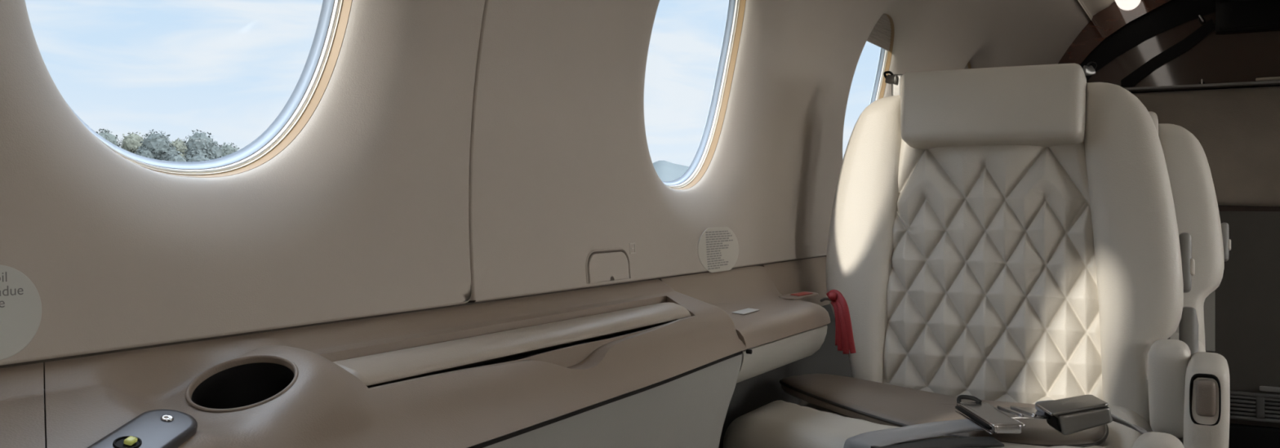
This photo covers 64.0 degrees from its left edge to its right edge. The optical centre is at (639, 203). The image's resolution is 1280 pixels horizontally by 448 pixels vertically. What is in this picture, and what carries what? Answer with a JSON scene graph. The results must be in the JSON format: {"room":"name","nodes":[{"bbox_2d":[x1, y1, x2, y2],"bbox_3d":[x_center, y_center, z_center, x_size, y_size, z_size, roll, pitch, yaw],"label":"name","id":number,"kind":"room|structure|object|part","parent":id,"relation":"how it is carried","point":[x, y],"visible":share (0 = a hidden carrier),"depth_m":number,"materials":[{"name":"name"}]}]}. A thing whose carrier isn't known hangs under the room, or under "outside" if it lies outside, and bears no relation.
{"room":"aircraft cabin","nodes":[
{"label":"aircraft cabin","id":0,"kind":"room"},
{"bbox_2d":[44,303,852,447],"bbox_3d":[0.225,0.465,1.692,0.020,0.670,4.570,0,0,29],"label":"wall","id":1,"kind":"structure","parent":0,"point":[754,393],"depth_m":1.69,"materials":[{"name":"grey plastic"}]},
{"bbox_2d":[661,256,831,383],"bbox_3d":[0.733,0.166,2.442,0.126,0.140,2.664,0,0,29],"label":"ledge","id":2,"kind":"object","parent":1,"relation":"attached to","point":[789,326],"visible":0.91,"depth_m":1.45,"materials":[{"name":"beige leather"}]},
{"bbox_2d":[732,308,759,314],"bbox_3d":[0.143,0.145,1.383,0.017,0.002,0.060,0,0,27],"label":"sticker","id":3,"kind":"object","parent":2,"relation":"on","point":[744,311],"visible":1,"depth_m":1.38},
{"bbox_3d":[0.162,0.209,1.434,0.112,0.054,0.338,0,0,29],"label":"panel","id":4,"kind":"part","parent":2,"relation":"part of","materials":[{"name":"beige plastic"}]},
{"bbox_3d":[0.247,0.143,1.596,0.026,0.006,0.117,0,0,32],"label":"latch plate","id":5,"kind":"part","parent":2,"relation":"part of","materials":[{"name":"beige leather"}]},
{"bbox_2d":[820,289,856,354],"bbox_3d":[0.287,0.172,1.501,0.020,0.090,0.074,0,0,-23],"label":"strap","id":6,"kind":"object","parent":2,"relation":"hanging from","point":[844,339],"visible":1,"depth_m":1.49,"materials":[{"name":"red fabric"}]},
{"bbox_2d":[44,35,894,409],"bbox_3d":[0.333,-0.229,1.687,0.301,0.987,4.572,0,0,29],"label":"fuselage skin","id":7,"kind":"object","parent":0,"point":[894,36],"visible":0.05,"depth_m":0.67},
{"bbox_2d":[0,0,1092,365],"bbox_3d":[0.344,-0.276,1.665,0.288,0.744,4.521,0,0,29],"label":"wall","id":8,"kind":"structure","parent":0,"point":[365,212],"depth_m":0.95,"materials":[{"name":"beige plastic"}]},
{"bbox_2d":[0,264,41,359],"bbox_3d":[-0.374,0.063,0.594,0.005,0.056,0.056,0,0,29],"label":"placard","id":9,"kind":"object","parent":8,"relation":"attached to","point":[20,304],"visible":1,"depth_m":0.60,"materials":[{"name":"grey plastic"}]},
{"bbox_2d":[67,0,352,177],"bbox_3d":[-0.307,-0.207,0.750,0.105,0.421,0.328,0,0,29],"label":"window","id":10,"kind":"structure","parent":8,"relation":"in","point":[313,81],"depth_m":0.85,"materials":[{"name":"plastic"}]},
{"bbox_2d":[0,255,826,388],"bbox_3d":[0.230,0.092,1.689,0.004,0.042,4.570,0,0,29],"label":"trim","id":11,"kind":"structure","parent":8,"relation":"attached to","point":[469,302],"depth_m":0.81,"materials":[{"name":"brown plastic"}]},
{"bbox_2d":[585,248,631,284],"bbox_3d":[-0.038,0.071,1.194,0.009,0.038,0.100,0,0,29],"label":"access cover","id":12,"kind":"object","parent":8,"relation":"attached to","point":[602,265],"visible":1,"depth_m":1.19,"materials":[{"name":"beige plastic"}]},
{"bbox_2d":[629,243,635,253],"bbox_3d":[-0.009,0.054,1.245,0.001,0.013,0.013,0,0,29],"label":"sticker","id":13,"kind":"object","parent":8,"relation":"attached to","point":[630,248],"visible":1,"depth_m":1.24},
{"bbox_2d":[662,0,746,190],"bbox_3d":[0.078,-0.207,1.433,0.105,0.421,0.328,0,0,29],"label":"window","id":14,"kind":"structure","parent":8,"relation":"in","point":[706,149],"depth_m":1.55,"materials":[{"name":"plastic"}]},
{"bbox_2d":[697,226,738,272],"bbox_3d":[0.113,0.065,1.460,0.005,0.063,0.137,0,0,29],"label":"placard","id":15,"kind":"object","parent":8,"relation":"attached to","point":[717,248],"visible":1,"depth_m":1.46},
{"bbox_2d":[705,231,733,270],"bbox_3d":[0.115,0.066,1.462,0.004,0.053,0.091,0,0,29],"label":"print","id":16,"kind":"object","parent":15,"relation":"attached to","point":[718,244],"depth_m":1.46},
{"bbox_2d":[866,13,894,104],"bbox_3d":[0.460,-0.207,2.113,0.105,0.421,0.328,0,0,29],"label":"window","id":17,"kind":"structure","parent":8,"relation":"in","point":[882,33],"depth_m":2.18,"materials":[{"name":"plastic"}]},
{"bbox_2d":[866,13,891,51],"bbox_3d":[0.490,-0.356,2.096,0.023,0.060,0.227,0,0,29],"label":"shade","id":18,"kind":"object","parent":17,"relation":"attached to","point":[880,36],"depth_m":2.12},
{"bbox_3d":[0.463,-0.204,2.111,0.080,0.366,0.281,0,0,29],"label":"shade rail","id":19,"kind":"part","parent":17,"relation":"part of","materials":[{"name":"beige plastic"}]},
{"bbox_2d":[964,62,971,69],"bbox_3d":[0.839,-0.207,2.787,0.105,0.421,0.328,0,0,29],"label":"window","id":20,"kind":"structure","parent":8,"relation":"in","point":[968,65],"depth_m":2.80,"materials":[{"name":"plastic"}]},
{"bbox_2d":[1077,0,1115,20],"bbox_3d":[1.055,-0.681,1.202,1.409,0.103,4.630,0,0,29],"label":"ceiling","id":21,"kind":"structure","parent":0,"point":[1093,6],"depth_m":3.43,"materials":[{"name":"beige plastic"}]},
{"bbox_2d":[1114,0,1141,10],"bbox_3d":[0.572,-0.675,1.541,0.086,0.051,4.486,0,0,29],"label":"ceiling light","id":22,"kind":"object","parent":21,"relation":"attached to","point":[1126,5],"visible":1,"depth_m":3.37,"materials":[{"name":"white plastic"}]},
{"bbox_2d":[1086,12,1279,428],"bbox_3d":[2.192,0.032,3.224,1.900,1.537,0.030,0,0,29],"label":"wall","id":23,"kind":"structure","parent":0,"point":[1245,56],"depth_m":3.38,"materials":[{"name":"brown wood"}]},
{"bbox_2d":[1057,0,1173,65],"bbox_3d":[2.183,-0.569,3.207,1.674,0.337,0.030,0,0,29],"label":"trim","id":24,"kind":"structure","parent":23,"relation":"attached to","point":[1110,20],"depth_m":3.52,"materials":[{"name":"brown wood"}]},
{"bbox_2d":[1080,0,1215,82],"bbox_3d":[2.187,-0.561,3.215,1.569,0.326,0.020,0,0,29],"label":"trim","id":25,"kind":"structure","parent":23,"relation":"attached to","point":[1175,13],"depth_m":3.47,"materials":[{"name":"black plastic"}]},
{"bbox_2d":[1120,18,1215,87],"bbox_3d":[1.773,-0.503,3.441,0.283,0.211,0.020,0,0,29],"label":"trim","id":26,"kind":"structure","parent":23,"relation":"attached to","point":[1184,46],"depth_m":3.43,"materials":[{"name":"black plastic"}]},
{"bbox_2d":[1198,14,1205,23],"bbox_3d":[1.856,-0.609,3.382,0.022,0.030,0.013,0,0,29],"label":"door catch","id":27,"kind":"structure","parent":23,"relation":"in","point":[1202,20],"depth_m":3.38,"materials":[{"name":"metal"}]},
{"bbox_3d":[1.065,0.825,1.220,1.980,0.050,4.670,0,0,29],"label":"floor","id":28,"kind":"structure","parent":0,"visible":0},
{"bbox_2d":[0,362,44,447],"bbox_3d":[-0.497,0.444,0.144,0.235,0.696,0.965,0,0,29],"label":"panel","id":29,"kind":"object","parent":28,"relation":"on","point":[22,420],"visible":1,"depth_m":0.57,"materials":[{"name":"beige plastic"}]},
{"bbox_2d":[44,279,746,447],"bbox_3d":[-0.107,0.443,0.874,0.199,0.694,0.902,0,0,29],"label":"console","id":30,"kind":"object","parent":28,"relation":"on","point":[645,364],"visible":1,"depth_m":0.81,"materials":[{"name":"beige plastic"}]},
{"bbox_3d":[-0.277,0.135,0.566,0.034,0.027,0.091,0,0,3],"label":"control plate","id":31,"kind":"part","parent":30,"relation":"part of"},
{"bbox_2d":[185,354,298,412],"bbox_3d":[-0.263,0.145,0.690,0.075,0.080,0.082,0,0,29],"label":"cup holder","id":32,"kind":"object","parent":30,"relation":"on","point":[215,383],"depth_m":0.71,"materials":[{"name":"black plastic"}]},
{"bbox_3d":[-0.083,0.131,0.993,0.046,0.027,0.562,0,0,29],"label":"table lid","id":33,"kind":"part","parent":30,"relation":"part of","materials":[{"name":"beige leather"}]},
{"bbox_3d":[-0.066,0.487,0.864,0.036,0.607,0.878,0,0,24],"label":"panel","id":34,"kind":"part","parent":30,"relation":"part of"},
{"bbox_2d":[723,62,1230,447],"bbox_3d":[0.470,0.290,1.418,0.600,1.030,0.618,0,0,29],"label":"seat","id":35,"kind":"object","parent":28,"relation":"on","point":[1011,234],"visible":0.88,"depth_m":1.53,"materials":[{"name":"beige leather"}]},
{"bbox_2d":[723,382,1153,447],"bbox_3d":[0.398,0.357,1.381,0.510,0.150,0.483,0,0,29],"label":"seat cushion","id":36,"kind":"object","parent":35,"relation":"on","point":[779,424],"depth_m":1.36,"materials":[{"name":"beige leather"}]},
{"bbox_2d":[779,373,1108,447],"bbox_3d":[0.398,0.285,1.422,0.463,0.043,0.253,0,0,29],"label":"seat pad","id":37,"kind":"object","parent":35,"relation":"on","point":[873,402],"visible":0.73,"depth_m":1.42,"materials":[{"name":"beige leather"}]},
{"bbox_3d":[0.536,0.108,1.564,0.346,0.456,0.108,0,0,29],"label":"quilted panel","id":38,"kind":"part","parent":35,"relation":"part of","materials":[{"name":"beige leather"}]},
{"bbox_2d":[843,394,1147,447],"bbox_3d":[0.427,0.314,1.255,0.402,0.161,0.169,0,0,-14],"label":"belt","id":39,"kind":"object","parent":35,"relation":"attached to","point":[1068,415],"visible":0.98,"depth_m":1.21,"materials":[{"name":"fabric"}]},
{"bbox_3d":[0.588,0.321,1.161,0.058,0.118,0.086,0,0,29],"label":"armrest","id":40,"kind":"part","parent":35,"relation":"part of","materials":[{"name":"beige leather"}]},
{"bbox_3d":[0.793,0.086,1.490,0.017,0.088,0.047,0,0,29],"label":"recline lever","id":41,"kind":"part","parent":35,"relation":"part of","materials":[{"name":"grey plastic"}]},
{"bbox_3d":[0.803,0.285,1.499,0.024,0.271,0.141,0,0,29],"label":"plate","id":42,"kind":"part","parent":35,"relation":"part of","materials":[{"name":"grey plastic"}]},
{"bbox_3d":[0.726,0.274,1.312,0.052,0.154,0.176,0,0,29],"label":"armrest","id":43,"kind":"part","parent":35,"relation":"part of","materials":[{"name":"beige leather"}]},
{"bbox_2d":[1148,111,1231,351],"bbox_3d":[0.966,0.297,2.229,0.556,1.016,0.618,0,0,29],"label":"seat","id":44,"kind":"object","parent":28,"relation":"on","point":[1191,181],"visible":0.12,"depth_m":2.26,"materials":[{"name":"beige leather"}]},
{"bbox_2d":[1170,333,1205,351],"bbox_3d":[0.913,0.357,2.181,0.510,0.150,0.483,0,0,29],"label":"seat cushion","id":45,"kind":"object","parent":44,"relation":"on","point":[1202,336],"depth_m":2.22,"materials":[{"name":"beige leather"}]},
{"bbox_3d":[1.307,0.086,2.290,0.017,0.088,0.047,0,0,29],"label":"recline lever","id":46,"kind":"part","parent":44,"relation":"part of","materials":[{"name":"grey plastic"}]},
{"bbox_2d":[1124,80,1279,447],"bbox_3d":[2.154,0.204,3.177,1.700,1.187,0.080,0,0,29],"label":"wall","id":47,"kind":"structure","parent":28,"relation":"on","point":[1237,130],"depth_m":3.29,"materials":[{"name":"brown fabric"}]},
{"bbox_3d":[2.157,-0.384,3.181,1.700,0.010,0.070,0,0,29],"label":"rail","id":48,"kind":"part","parent":47,"relation":"part of","materials":[{"name":"black metal"}]},
{"bbox_3d":[2.165,0.370,3.197,1.700,0.690,0.024,0,0,29],"label":"panel","id":49,"kind":"part","parent":47,"relation":"part of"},
{"bbox_3d":[2.164,0.758,3.195,1.700,0.080,0.020,0,0,29],"label":"kick plate","id":50,"kind":"part","parent":47,"relation":"part of","materials":[{"name":"black plastic"}]},
{"bbox_2d":[1229,386,1279,423],"bbox_3d":[2.033,0.639,3.242,0.382,0.115,0.028,0,0,29],"label":"air vent","id":51,"kind":"object","parent":47,"relation":"in","point":[1244,406],"visible":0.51,"depth_m":3.27,"materials":[{"name":"black plastic"}]},
{"bbox_2d":[1255,76,1279,81],"bbox_3d":[2.051,-0.395,3.217,0.200,0.011,0.020,0,0,29],"label":"grab bar","id":52,"kind":"object","parent":47,"relation":"on","point":[1271,78],"visible":1,"depth_m":3.24,"materials":[{"name":"beige metal"}]},
{"label":"outside","id":53,"kind":"structure","parent":0,"visible":0},
{"bbox_3d":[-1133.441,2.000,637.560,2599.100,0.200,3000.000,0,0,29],"label":"ground","id":54,"kind":"structure","parent":53,"visible":0},
{"bbox_2d":[96,128,127,150],"bbox_3d":[-27.798,-1.000,52.978,3.657,5.810,3.465,0,0,7],"label":"tree","id":55,"kind":"object","parent":54,"relation":"on","point":[107,135],"visible":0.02,"depth_m":52.99,"materials":[{"name":"green plant"}]},
{"bbox_2d":[120,132,143,153],"bbox_3d":[-33.045,-1.395,67.154,3.844,6.601,4.184,0,0,29],"label":"tree","id":56,"kind":"object","parent":54,"relation":"on","point":[131,142],"visible":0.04,"depth_m":66.73,"materials":[{"name":"green plant"}]},
{"bbox_2d":[133,129,190,161],"bbox_3d":[-28.215,-1.203,59.812,4.696,6.216,3.066,0,0,-18],"label":"tree","id":57,"kind":"object","parent":54,"relation":"on","point":[155,146],"visible":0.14,"depth_m":59.31,"materials":[{"name":"green plant"}]},
{"bbox_2d":[168,137,186,159],"bbox_3d":[-37.413,-1.730,83.143,4.135,7.269,4.642,0,0,-36],"label":"tree","id":58,"kind":"object","parent":54,"relation":"on","point":[178,144],"visible":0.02,"depth_m":82.50,"materials":[{"name":"green plant"}]},
{"bbox_2d":[182,128,226,161],"bbox_3d":[-27.965,-1.413,65.081,4.617,6.638,4.606,0,0,29],"label":"tree","id":59,"kind":"object","parent":54,"relation":"on","point":[200,147],"visible":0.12,"depth_m":64.61,"materials":[{"name":"green plant"}]},
{"bbox_2d":[219,142,239,155],"bbox_3d":[-31.004,-1.359,76.793,3.961,6.530,4.315,0,0,-39],"label":"tree","id":60,"kind":"object","parent":54,"relation":"on","point":[228,149],"visible":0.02,"depth_m":76.49,"materials":[{"name":"green plant"}]},
{"bbox_2d":[652,160,688,181],"bbox_3d":[41.989,-17.980,906.212,282.047,39.761,341.948,0,0,29],"label":"hill","id":61,"kind":"structure","parent":54,"relation":"on","point":[665,171],"depth_m":854.65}
]}

